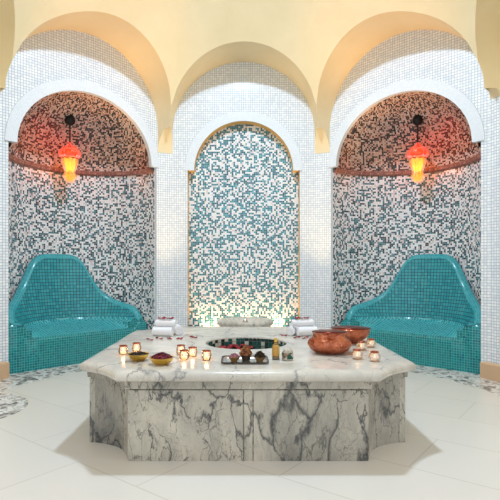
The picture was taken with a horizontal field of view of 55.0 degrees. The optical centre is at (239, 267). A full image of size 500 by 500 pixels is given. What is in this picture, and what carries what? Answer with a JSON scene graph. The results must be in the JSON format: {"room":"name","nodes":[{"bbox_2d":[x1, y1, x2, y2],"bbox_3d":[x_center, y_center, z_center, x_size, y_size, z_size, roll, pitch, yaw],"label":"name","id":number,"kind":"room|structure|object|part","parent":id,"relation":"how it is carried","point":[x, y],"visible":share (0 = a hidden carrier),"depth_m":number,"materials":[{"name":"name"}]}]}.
{"room":"spa","nodes":[
{"label":"spa","id":0,"kind":"room"},
{"bbox_2d":[0,30,158,361],"bbox_3d":[-2.310,-0.920,6.614,2.330,4.360,1.086,0,0,-45],"label":"wall","id":1,"kind":"structure","parent":0,"point":[104,218],"depth_m":6.82,"materials":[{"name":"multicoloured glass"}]},
{"bbox_2d":[0,88,8,379],"bbox_3d":[-2.717,-0.440,5.385,0.306,3.400,0.303,0,0,23],"label":"trim","id":2,"kind":"structure","parent":1,"relation":"attached to","point":[4,366],"depth_m":5.46,"materials":[{"name":"white tile"}]},
{"bbox_2d":[58,115,80,182],"bbox_3d":[-2.417,-1.681,6.820,0.309,0.963,0.309,0,0,45],"label":"hanging lantern","id":3,"kind":"object","parent":1,"relation":"hanging from","point":[69,154],"visible":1,"depth_m":6.75,"materials":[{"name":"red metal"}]},
{"bbox_3d":[-2.417,-1.906,6.820,0.021,0.313,0.022,0,0,45],"label":"rod","id":4,"kind":"part","parent":3,"relation":"part of","materials":[{"name":"black metal"}]},
{"bbox_3d":[-2.417,-1.377,6.820,0.225,0.355,0.225,0,0,45],"label":"glass bulb","id":5,"kind":"part","parent":3,"relation":"part of","materials":[{"name":"yellow glass"}]},
{"bbox_3d":[-2.333,-1.430,6.636,2.044,0.080,1.022,0,0,-45],"label":"cornice","id":6,"kind":"part","parent":1,"relation":"part of","materials":[{"name":"orange tile"}]},
{"bbox_2d":[158,127,172,326],"bbox_3d":[-1.065,-0.440,6.952,0.303,3.400,0.389,0,0,-22],"label":"column","id":7,"kind":"structure","parent":1,"relation":"attached to","point":[165,136],"depth_m":7.02,"materials":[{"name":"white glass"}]},
{"bbox_2d":[173,62,314,326],"bbox_3d":[0.054,-0.920,7.152,2.090,4.360,0.204,0,0,0],"label":"wall","id":8,"kind":"structure","parent":0,"point":[244,132],"depth_m":7.21,"materials":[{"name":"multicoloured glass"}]},
{"bbox_3d":[0.054,-0.540,7.234,1.800,3.600,0.040,0,0,0],"label":"mosaic panel","id":9,"kind":"part","parent":8,"relation":"part of","materials":[{"name":"tile"}]},
{"bbox_2d":[0,363,499,499],"bbox_3d":[0.054,1.260,4.250,11.200,0.001,11.200,0,0,0],"label":"floor","id":10,"kind":"structure","parent":0,"point":[450,450],"depth_m":3.09,"materials":[{"name":"white tile"}]},
{"bbox_2d":[8,254,146,373],"bbox_3d":[-2.368,0.528,6.672,1.960,1.464,0.854,0,0,-45],"label":"bench","id":11,"kind":"object","parent":10,"relation":"on","point":[58,316],"visible":0.94,"depth_m":6.60,"materials":[{"name":"teal tile"}]},
{"bbox_3d":[-2.676,0.959,5.811,0.288,0.602,0.010,0,0,-33],"label":"arm","id":12,"kind":"part","parent":11,"relation":"part of","materials":[{"name":"teal tile"}]},
{"bbox_3d":[-2.663,0.963,5.836,0.360,0.593,0.090,0,0,-45],"label":"arm","id":13,"kind":"part","parent":11,"relation":"part of","materials":[{"name":"teal tile"}]},
{"bbox_3d":[-2.341,0.328,6.644,1.726,0.944,0.719,0,0,-45],"label":"backrest","id":14,"kind":"part","parent":11,"relation":"part of","materials":[{"name":"teal tile"}]},
{"bbox_3d":[-2.298,0.784,6.602,1.530,0.148,0.640,0,0,-45],"label":"seat","id":15,"kind":"part","parent":11,"relation":"part of","materials":[{"name":"teal tile"}]},
{"bbox_3d":[-1.532,1.004,6.967,0.360,0.512,0.090,0,0,-45],"label":"arm","id":16,"kind":"part","parent":11,"relation":"part of","materials":[{"name":"teal tile"}]},
{"bbox_3d":[-1.507,0.985,6.980,0.010,0.550,0.288,0,0,33],"label":"arm","id":17,"kind":"part","parent":11,"relation":"part of","materials":[{"name":"teal tile"}]},
{"bbox_2d":[217,317,272,326],"bbox_3d":[0.074,0.980,6.744,0.788,0.560,0.794,0,0,0],"label":"basin","id":18,"kind":"object","parent":10,"relation":"on","point":[230,321],"visible":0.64,"depth_m":6.58,"materials":[{"name":"white stone"}]},
{"bbox_2d":[79,327,415,460],"bbox_3d":[0.054,0.960,4.250,2.390,0.600,2.390,0,0,0],"label":"marble table","id":19,"kind":"object","parent":10,"relation":"on","point":[312,406],"visible":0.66,"depth_m":3.13,"materials":[{"name":"white stone"}]},
{"bbox_3d":[-1.056,1.029,3.841,0.060,0.462,0.747,0,0,0],"label":"panel","id":20,"kind":"part","parent":19,"relation":"part of","materials":[{"name":"stone"}]},
{"bbox_2d":[118,345,127,354],"bbox_3d":[-0.892,0.625,3.667,0.074,0.070,0.074,0,0,0],"label":"candle holder","id":21,"kind":"object","parent":19,"relation":"on","point":[123,352],"visible":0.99,"depth_m":3.67,"materials":[{"name":"clear glass"}]},
{"bbox_2d":[132,342,140,351],"bbox_3d":[-0.816,0.625,3.789,0.074,0.070,0.074,0,0,0],"label":"candle holder","id":22,"kind":"object","parent":19,"relation":"on","point":[134,343],"visible":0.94,"depth_m":3.80,"materials":[{"name":"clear glass"}]},
{"bbox_2d":[127,352,149,360],"bbox_3d":[-0.726,0.635,3.430,0.158,0.049,0.158,0,0,0],"label":"brass bowl","id":23,"kind":"object","parent":19,"relation":"on","point":[132,357],"visible":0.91,"depth_m":3.38,"materials":[{"name":"gold metal"}]},
{"bbox_2d":[128,351,148,354],"bbox_3d":[-0.726,0.611,3.429,0.142,0.030,0.141,0,0,43],"label":"tea leaves","id":24,"kind":"object","parent":23,"relation":"on","point":[135,352],"visible":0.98,"depth_m":3.41,"materials":[{"name":"black plant"}]},
{"bbox_2d":[149,355,173,364],"bbox_3d":[-0.538,0.635,3.295,0.171,0.049,0.171,0,0,0],"label":"brass bowl","id":25,"kind":"object","parent":19,"relation":"on","point":[155,361],"visible":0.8,"depth_m":3.24,"materials":[{"name":"gold metal"}]},
{"bbox_2d":[151,352,171,358],"bbox_3d":[-0.540,0.600,3.295,0.155,0.050,0.152,0,0,0],"label":"dried petals","id":26,"kind":"object","parent":25,"relation":"on","point":[161,355],"visible":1,"depth_m":3.26,"materials":[{"name":"red plant"}]},
{"bbox_2d":[152,326,173,335],"bbox_3d":[-0.746,0.613,4.650,0.200,0.088,0.088,0,0,14],"label":"rolled towel","id":27,"kind":"object","parent":19,"relation":"on","point":[156,330],"visible":1,"depth_m":4.62,"materials":[{"name":"white fabric"}]},
{"bbox_2d":[155,319,176,325],"bbox_3d":[-0.721,0.534,4.660,0.200,0.064,0.064,0,0,10],"label":"rolled towel","id":28,"kind":"object","parent":27,"relation":"on","point":[159,322],"visible":1,"depth_m":4.64,"materials":[{"name":"white fabric"}]},
{"bbox_2d":[172,324,182,334],"bbox_3d":[-0.626,0.613,4.795,0.088,0.088,0.200,0,0,-16],"label":"rolled towel","id":29,"kind":"object","parent":19,"relation":"on","point":[178,329],"visible":0.94,"depth_m":4.70,"materials":[{"name":"white fabric"}]},
{"bbox_2d":[176,344,185,354],"bbox_3d":[-0.453,0.625,3.684,0.074,0.070,0.074,0,0,0],"label":"candle holder","id":30,"kind":"object","parent":19,"relation":"on","point":[178,345],"visible":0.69,"depth_m":3.69,"materials":[{"name":"clear glass"}]},
{"bbox_2d":[179,349,188,359],"bbox_3d":[-0.403,0.625,3.459,0.074,0.070,0.074,0,0,0],"label":"candle holder","id":31,"kind":"object","parent":19,"relation":"on","point":[181,350],"visible":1,"depth_m":3.46,"materials":[{"name":"clear glass"}]},
{"bbox_3d":[-0.354,1.029,3.151,0.747,0.462,0.038,0,0,0],"label":"panel","id":32,"kind":"part","parent":19,"relation":"part of","materials":[{"name":"stone"}]},
{"bbox_2d":[188,346,197,356],"bbox_3d":[-0.354,0.625,3.584,0.074,0.070,0.074,0,0,0],"label":"candle holder","id":33,"kind":"object","parent":19,"relation":"on","point":[192,354],"visible":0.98,"depth_m":3.58,"materials":[{"name":"clear glass"}]},
{"bbox_2d":[201,350,211,360],"bbox_3d":[-0.240,0.625,3.443,0.074,0.070,0.074,0,0,0],"label":"candle holder","id":34,"kind":"object","parent":19,"relation":"on","point":[206,358],"visible":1,"depth_m":3.44,"materials":[{"name":"clear glass"}]},
{"bbox_2d":[221,355,268,363],"bbox_3d":[0.034,0.651,3.405,0.332,0.017,0.262,0,0,0],"label":"serving tray","id":35,"kind":"object","parent":19,"relation":"on","point":[224,359],"visible":0.69,"depth_m":3.37,"materials":[{"name":"silver metal"}]},
{"bbox_2d":[228,356,239,361],"bbox_3d":[-0.041,0.639,3.375,0.088,0.033,0.088,0,0,0],"label":"bowl","id":36,"kind":"object","parent":35,"relation":"on","point":[230,358],"visible":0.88,"depth_m":3.35,"materials":[{"name":"gold metal"}]},
{"bbox_2d":[229,353,238,357],"bbox_3d":[-0.040,0.612,3.375,0.077,0.035,0.081,0,0,0],"label":"pink petals","id":37,"kind":"object","parent":36,"relation":"in","point":[233,355],"visible":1,"depth_m":3.36,"materials":[{"name":"pink plant"}]},
{"bbox_2d":[241,355,250,360],"bbox_3d":[0.042,0.632,3.415,0.080,0.046,0.080,0,0,0],"label":"bowl","id":38,"kind":"object","parent":35,"relation":"on","point":[244,358],"visible":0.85,"depth_m":3.39,"materials":[{"name":"grey"}]},
{"bbox_2d":[239,344,252,355],"bbox_3d":[0.043,0.582,3.412,0.090,0.079,0.092,0,0,-45],"label":"balls","id":39,"kind":"object","parent":38,"relation":"in","point":[245,350],"visible":1,"depth_m":3.39},
{"bbox_2d":[254,356,265,361],"bbox_3d":[0.139,0.639,3.375,0.088,0.033,0.088,0,0,0],"label":"bowl","id":40,"kind":"object","parent":35,"relation":"on","point":[256,358],"visible":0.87,"depth_m":3.35,"materials":[{"name":"gold metal"}]},
{"bbox_2d":[254,351,265,358],"bbox_3d":[0.140,0.607,3.374,0.089,0.056,0.097,0,0,0],"label":"dried herbs","id":41,"kind":"object","parent":40,"relation":"in","point":[259,354],"visible":1,"depth_m":3.36,"materials":[{"name":"brown plant"}]},
{"bbox_2d":[207,338,285,346],"bbox_3d":[0.054,0.761,4.250,0.709,0.178,0.709,0,0,0],"label":"basin","id":42,"kind":"object","parent":19,"relation":"in","point":[211,342],"depth_m":4.54,"materials":[{"name":"green tile"}]},
{"bbox_3d":[0.054,0.760,4.250,2.316,0.060,2.272,0,0,0],"label":"moulding","id":43,"kind":"part","parent":19,"relation":"part of","materials":[{"name":"stone"}]},
{"bbox_2d":[272,338,279,359],"bbox_3d":[0.259,0.581,3.475,0.054,0.158,0.054,0,0,0],"label":"oil bottle","id":44,"kind":"object","parent":19,"relation":"on","point":[275,348],"visible":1,"depth_m":3.45,"materials":[{"name":"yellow glass"}]},
{"bbox_2d":[282,348,292,360],"bbox_3d":[0.341,0.619,3.440,0.084,0.083,0.084,0,0,0],"label":"jar","id":45,"kind":"object","parent":19,"relation":"on","point":[287,354],"visible":1,"depth_m":3.41,"materials":[{"name":"multicoloured"}]},
{"bbox_3d":[0.341,0.590,3.440,0.076,0.026,0.076,0,0,0],"label":"lid","id":46,"kind":"part","parent":45,"relation":"part of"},
{"bbox_2d":[282,352,292,358],"bbox_3d":[0.341,0.625,3.440,0.084,0.046,0.084,0,0,0],"label":"label","id":47,"kind":"object","parent":45,"relation":"on","point":[285,355],"depth_m":3.41,"materials":[{"name":"paper"}]},
{"bbox_2d":[286,326,297,335],"bbox_3d":[0.524,0.615,4.750,0.084,0.085,0.200,0,0,20],"label":"rolled towel","id":48,"kind":"object","parent":19,"relation":"on","point":[291,330],"visible":0.83,"depth_m":4.66,"materials":[{"name":"white fabric"}]},
{"bbox_2d":[291,319,313,325],"bbox_3d":[0.614,0.537,4.700,0.210,0.066,0.066,0,0,-10],"label":"rolled towel","id":49,"kind":"object","parent":48,"relation":"on","point":[295,322],"visible":1,"depth_m":4.68,"materials":[{"name":"white fabric"}]},
{"bbox_2d":[296,326,317,335],"bbox_3d":[0.654,0.615,4.670,0.200,0.085,0.084,0,0,-16],"label":"rolled towel","id":50,"kind":"object","parent":19,"relation":"on","point":[300,331],"visible":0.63,"depth_m":4.63,"materials":[{"name":"white fabric"}]},
{"bbox_3d":[0.463,1.029,3.151,0.747,0.462,0.038,0,0,0],"label":"panel","id":51,"kind":"part","parent":19,"relation":"part of","materials":[{"name":"stone"}]},
{"bbox_2d":[308,329,351,354],"bbox_3d":[0.699,0.578,3.750,0.340,0.164,0.340,0,0,0],"label":"copper bowl","id":52,"kind":"object","parent":19,"relation":"on","point":[322,341],"visible":1,"depth_m":3.63,"materials":[{"name":"red"}]},
{"bbox_2d":[330,325,370,343],"bbox_3d":[0.979,0.595,4.250,0.352,0.131,0.352,0,0,0],"label":"copper bowl","id":53,"kind":"object","parent":19,"relation":"on","point":[354,333],"visible":0.64,"depth_m":4.13,"materials":[{"name":"red"}]},
{"bbox_2d":[351,349,362,358],"bbox_3d":[0.851,0.625,3.481,0.085,0.071,0.084,0,0,0],"label":"candle holder","id":54,"kind":"object","parent":19,"relation":"on","point":[357,353],"visible":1,"depth_m":3.45,"materials":[{"name":"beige glass"}]},
{"bbox_2d":[356,341,366,349],"bbox_3d":[0.977,0.625,3.863,0.085,0.071,0.084,0,0,0],"label":"candle holder","id":55,"kind":"object","parent":19,"relation":"on","point":[362,345],"visible":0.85,"depth_m":3.83,"materials":[{"name":"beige glass"}]},
{"bbox_2d":[366,338,375,347],"bbox_3d":[1.089,0.625,4.000,0.085,0.071,0.084,0,0,0],"label":"candle holder","id":56,"kind":"object","parent":19,"relation":"on","point":[370,342],"visible":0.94,"depth_m":3.97,"materials":[{"name":"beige glass"}]},
{"bbox_2d":[368,351,380,361],"bbox_3d":[0.953,0.625,3.399,0.085,0.071,0.084,0,0,0],"label":"candle holder","id":57,"kind":"object","parent":19,"relation":"on","point":[374,356],"visible":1,"depth_m":3.37,"materials":[{"name":"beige glass"}]},
{"bbox_3d":[1.164,1.029,3.841,0.060,0.462,0.747,0,0,0],"label":"panel","id":58,"kind":"part","parent":19,"relation":"part of","materials":[{"name":"stone"}]},
{"bbox_2d":[341,254,480,373],"bbox_3d":[2.476,0.528,6.672,0.854,1.464,1.960,0,0,-45],"label":"bench","id":59,"kind":"object","parent":10,"relation":"on","point":[429,315],"visible":0.88,"depth_m":6.59,"materials":[{"name":"teal tile"}]},
{"bbox_3d":[1.640,1.004,6.967,0.360,0.512,0.090,0,0,45],"label":"arm","id":60,"kind":"part","parent":59,"relation":"part of","materials":[{"name":"teal tile"}]},
{"bbox_3d":[1.615,0.985,6.980,0.010,0.550,0.288,0,0,-33],"label":"arm","id":61,"kind":"part","parent":59,"relation":"part of","materials":[{"name":"teal tile"}]},
{"bbox_3d":[2.406,0.784,6.602,1.530,0.148,0.640,0,0,45],"label":"seat","id":62,"kind":"part","parent":59,"relation":"part of","materials":[{"name":"teal tile"}]},
{"bbox_3d":[2.449,0.328,6.644,1.726,0.944,0.719,0,0,45],"label":"backrest","id":63,"kind":"part","parent":59,"relation":"part of","materials":[{"name":"teal tile"}]},
{"bbox_3d":[2.771,0.963,5.836,0.360,0.593,0.090,0,0,45],"label":"arm","id":64,"kind":"part","parent":59,"relation":"part of","materials":[{"name":"teal tile"}]},
{"bbox_3d":[2.784,0.959,5.811,0.288,0.602,0.010,0,0,33],"label":"arm","id":65,"kind":"part","parent":59,"relation":"part of","materials":[{"name":"teal tile"}]},
{"bbox_2d":[0,0,499,132],"bbox_3d":[0.054,-3.122,4.250,5.872,2.271,5.632,0,0,0],"label":"ceiling","id":66,"kind":"structure","parent":0,"point":[171,44],"depth_m":6.13,"materials":[{"name":"paint"}]},
{"bbox_2d":[328,30,489,361],"bbox_3d":[2.418,-0.920,6.614,2.330,4.360,1.086,0,0,45],"label":"wall","id":67,"kind":"structure","parent":0,"point":[380,218],"depth_m":6.80,"materials":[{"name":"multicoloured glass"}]},
{"bbox_2d":[315,127,329,327],"bbox_3d":[1.173,-0.440,6.952,0.303,3.400,0.389,0,0,23],"label":"trim","id":68,"kind":"structure","parent":67,"relation":"attached to","point":[322,137],"depth_m":7.01,"materials":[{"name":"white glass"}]},
{"bbox_3d":[2.441,-1.430,6.636,2.044,0.080,1.022,0,0,45],"label":"cornice","id":69,"kind":"part","parent":67,"relation":"part of","materials":[{"name":"brown stone"}]},
{"bbox_2d":[406,115,429,183],"bbox_3d":[2.525,-1.681,6.820,0.309,0.963,0.309,0,0,45],"label":"hanging lantern","id":70,"kind":"object","parent":67,"relation":"hanging from","point":[417,154],"visible":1,"depth_m":6.75,"materials":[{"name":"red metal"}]},
{"bbox_3d":[2.525,-1.906,6.820,0.021,0.313,0.022,0,0,-45],"label":"rod","id":71,"kind":"part","parent":70,"relation":"part of","materials":[{"name":"black metal"}]},
{"bbox_3d":[2.525,-1.377,6.820,0.225,0.355,0.225,0,0,-45],"label":"glass bulb","id":72,"kind":"part","parent":70,"relation":"part of","materials":[{"name":"yellow glass"}]},
{"bbox_2d":[480,88,499,381],"bbox_3d":[2.825,-0.440,5.385,0.306,3.400,0.303,0,0,-22],"label":"trim","id":73,"kind":"structure","parent":67,"relation":"attached to","point":[490,370],"depth_m":5.38,"materials":[{"name":"white tile"}]}
]}

